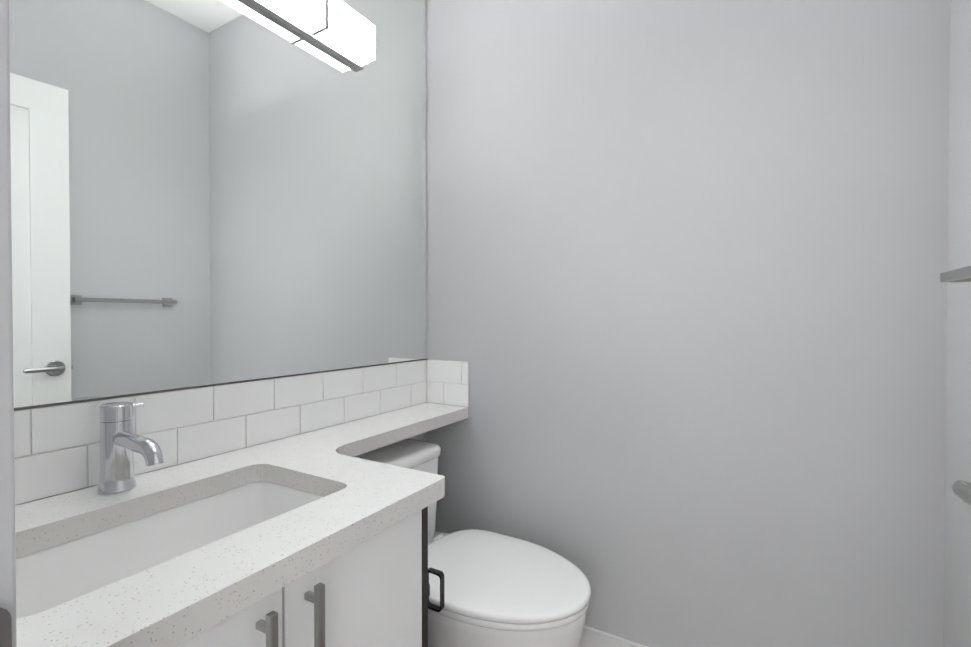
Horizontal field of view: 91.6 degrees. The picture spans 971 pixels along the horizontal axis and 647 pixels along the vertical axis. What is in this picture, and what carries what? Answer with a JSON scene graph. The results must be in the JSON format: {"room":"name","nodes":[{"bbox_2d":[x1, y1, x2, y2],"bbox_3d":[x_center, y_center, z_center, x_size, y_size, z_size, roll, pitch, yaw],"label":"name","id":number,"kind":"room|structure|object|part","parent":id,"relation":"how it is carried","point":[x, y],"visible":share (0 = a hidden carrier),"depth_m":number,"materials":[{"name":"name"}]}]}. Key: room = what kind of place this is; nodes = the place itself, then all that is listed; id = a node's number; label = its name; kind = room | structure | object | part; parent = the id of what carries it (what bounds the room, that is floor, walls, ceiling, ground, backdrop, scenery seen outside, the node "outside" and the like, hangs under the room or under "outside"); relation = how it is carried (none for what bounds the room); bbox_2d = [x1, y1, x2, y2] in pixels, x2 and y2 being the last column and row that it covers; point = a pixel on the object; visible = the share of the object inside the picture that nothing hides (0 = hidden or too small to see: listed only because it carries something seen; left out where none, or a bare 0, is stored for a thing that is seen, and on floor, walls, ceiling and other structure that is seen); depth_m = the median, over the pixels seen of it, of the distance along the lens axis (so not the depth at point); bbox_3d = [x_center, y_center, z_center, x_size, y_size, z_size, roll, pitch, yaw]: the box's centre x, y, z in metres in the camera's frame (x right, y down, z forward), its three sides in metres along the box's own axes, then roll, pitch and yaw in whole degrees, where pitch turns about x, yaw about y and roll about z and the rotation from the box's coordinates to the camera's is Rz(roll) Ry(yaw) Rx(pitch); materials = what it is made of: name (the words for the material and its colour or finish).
{"room":"bathroom","nodes":[
{"label":"bathroom","id":0,"kind":"room"},
{"bbox_2d":[15,402,425,505],"bbox_3d":[-0.605,-0.200,1.204,0.100,2.600,1.545,0,1,30],"label":"wall","id":1,"kind":"structure","parent":0,"point":[421,437],"depth_m":1.29,"materials":[{"name":"grey paint"}]},
{"bbox_2d":[9,0,426,407],"bbox_3d":[-0.552,-0.662,1.184,0.005,1.596,1.307,0,1,30],"label":"mirror","id":2,"kind":"object","parent":1,"relation":"attached to","point":[206,192],"visible":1,"depth_m":1.06,"materials":[{"name":"clear glass"}]},
{"bbox_2d":[246,0,374,69],"bbox_3d":[-0.537,-0.835,1.132,0.071,0.117,0.712,0,1,30],"label":"sconce","id":3,"kind":"object","parent":2,"relation":"attached to","point":[342,30],"visible":1,"depth_m":1.29,"materials":[{"name":"white"}]},
{"bbox_2d":[14,358,427,410],"bbox_3d":[-0.551,0.139,1.193,0.008,0.004,1.311,0,1,30],"label":"channel","id":4,"kind":"object","parent":1,"relation":"attached to","point":[85,400],"visible":1,"depth_m":1.01,"materials":[{"name":"silver metal"}]},
{"bbox_2d":[14,360,468,504],"bbox_3d":[-0.472,0.220,1.148,0.190,0.159,1.316,0,1,30],"label":"tile backsplash","id":5,"kind":"structure","parent":1,"relation":"attached to","point":[57,450],"depth_m":1.08,"materials":[{"name":"white tile"}]},
{"bbox_2d":[426,0,949,646],"bbox_3d":[0.420,-0.203,1.439,1.430,2.600,0.100,0,1,30],"label":"wall","id":6,"kind":"structure","parent":0,"point":[686,294],"depth_m":1.28,"materials":[{"name":"grey paint"}]},
{"bbox_2d":[579,625,646,646],"bbox_3d":[0.391,1.015,1.403,1.436,0.165,0.017,0,1,30],"label":"baseboard","id":7,"kind":"structure","parent":6,"relation":"attached to","point":[592,637],"depth_m":1.41,"materials":[{"name":"white wood"}]},
{"bbox_2d":[943,0,970,646],"bbox_3d":[0.714,-0.191,0.428,0.100,2.600,1.545,0,1,30],"label":"wall","id":8,"kind":"structure","parent":0,"point":[957,585],"depth_m":0.97,"materials":[{"name":"grey paint"}]},
{"bbox_2d":[940,266,970,282],"bbox_3d":[0.790,-0.085,0.715,0.057,0.042,0.397,0,1,30],"label":"towel rail","id":9,"kind":"object","parent":8,"relation":"attached to","point":[960,275],"visible":1,"depth_m":0.84,"materials":[{"name":"silver metal"}]},
{"bbox_2d":[952,480,970,504],"bbox_3d":[0.592,0.192,0.491,0.140,0.062,0.160,0,1,26],"label":"toilet paper holder","id":10,"kind":"object","parent":8,"relation":"attached to","point":[961,489],"visible":1,"depth_m":0.53,"materials":[{"name":"silver metal"}]},
{"bbox_3d":[-0.267,1.136,0.286,1.630,0.050,2.810,0,1,30],"label":"floor","id":11,"kind":"structure","parent":0,"visible":0},
{"bbox_2d":[151,490,444,646],"bbox_3d":[-0.469,0.723,0.787,0.547,0.762,0.685,0,1,30],"label":"bathroom vanity","id":12,"kind":"object","parent":11,"relation":"on","point":[373,590],"depth_m":0.74,"materials":[{"name":"white wood"}]},
{"bbox_3d":[-0.358,0.676,0.518,0.019,0.653,0.300,0,1,30],"label":"door","id":13,"kind":"part","parent":12,"relation":"part of","materials":[{"name":"white wood"}]},
{"bbox_2d":[15,402,467,646],"bbox_3d":[-0.319,0.320,1.055,0.539,0.038,1.308,0,1,30],"label":"countertop","id":14,"kind":"structure","parent":12,"relation":"on","point":[147,607],"depth_m":0.74,"materials":[{"name":"white stone"}]},
{"bbox_2d":[87,402,163,497],"bbox_3d":[-0.619,0.226,0.838,0.178,0.156,0.068,0,1,30],"label":"faucet","id":15,"kind":"object","parent":14,"relation":"on","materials":[{"name":"silver metal"}]},
{"bbox_2d":[15,470,330,617],"bbox_3d":[-0.488,0.414,0.756,0.338,0.166,0.530,0,1,30],"label":"sink","id":16,"kind":"object","parent":14,"relation":"in","point":[54,568],"depth_m":0.83,"materials":[{"name":"white ceramic"}]},
{"bbox_3d":[-0.278,0.445,0.601,0.033,0.160,0.011,0,1,30],"label":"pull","id":17,"kind":"part","parent":12,"relation":"part of","materials":[{"name":"silver metal"}]},
{"bbox_3d":[-0.241,0.444,0.664,0.033,0.160,0.011,0,1,30],"label":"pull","id":18,"kind":"part","parent":12,"relation":"part of","materials":[{"name":"silver metal"}]},
{"bbox_3d":[-0.205,0.673,0.779,0.019,0.653,0.300,0,1,30],"label":"door","id":19,"kind":"part","parent":12,"relation":"part of","materials":[{"name":"white wood"}]},
{"bbox_2d":[354,439,590,646],"bbox_3d":[-0.063,0.745,1.310,0.714,0.706,0.394,0,1,30],"label":"toilet","id":20,"kind":"object","parent":11,"relation":"on","point":[501,590],"visible":0.62,"depth_m":1.17,"materials":[{"name":"white ceramic"}]},
{"bbox_3d":[-0.298,0.408,1.425,0.188,0.034,0.361,0,1,30],"label":"tank lid","id":21,"kind":"part","parent":20,"relation":"part of","materials":[{"name":"white ceramic"}]},
{"bbox_3d":[-0.299,0.559,1.428,0.177,0.267,0.351,0,1,30],"label":"tank","id":22,"kind":"part","parent":20,"relation":"part of","materials":[{"name":"white ceramic"}]},
{"bbox_3d":[-0.053,0.896,1.312,0.676,0.405,0.370,0,1,30],"label":"bowl","id":23,"kind":"part","parent":20,"relation":"part of","materials":[{"name":"white ceramic"}]},
{"bbox_3d":[0.033,0.662,1.259,0.498,0.028,0.384,0,1,30],"label":"seat lid","id":24,"kind":"part","parent":20,"relation":"part of","materials":[{"name":"white plastic"}]},
{"bbox_3d":[-0.013,-1.209,0.023,0.750,0.554,0.130,0,1,30],"label":"wall","id":25,"kind":"structure","parent":0,"visible":0},
{"bbox_2d":[0,607,11,646],"bbox_3d":[-0.296,0.201,0.265,0.001,0.068,0.044,0,1,30],"label":"strike plate","id":26,"kind":"object","parent":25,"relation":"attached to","point":[5,628],"visible":1,"depth_m":0.28,"materials":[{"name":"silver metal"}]},
{"bbox_2d":[0,0,16,646],"bbox_3d":[-0.032,0.067,0.049,0.801,2.092,0.154,0,1,30],"label":"door frame","id":27,"kind":"structure","parent":25,"relation":"attached to","point":[7,550],"depth_m":0.28,"materials":[{"name":"grey wood"}]}
]}

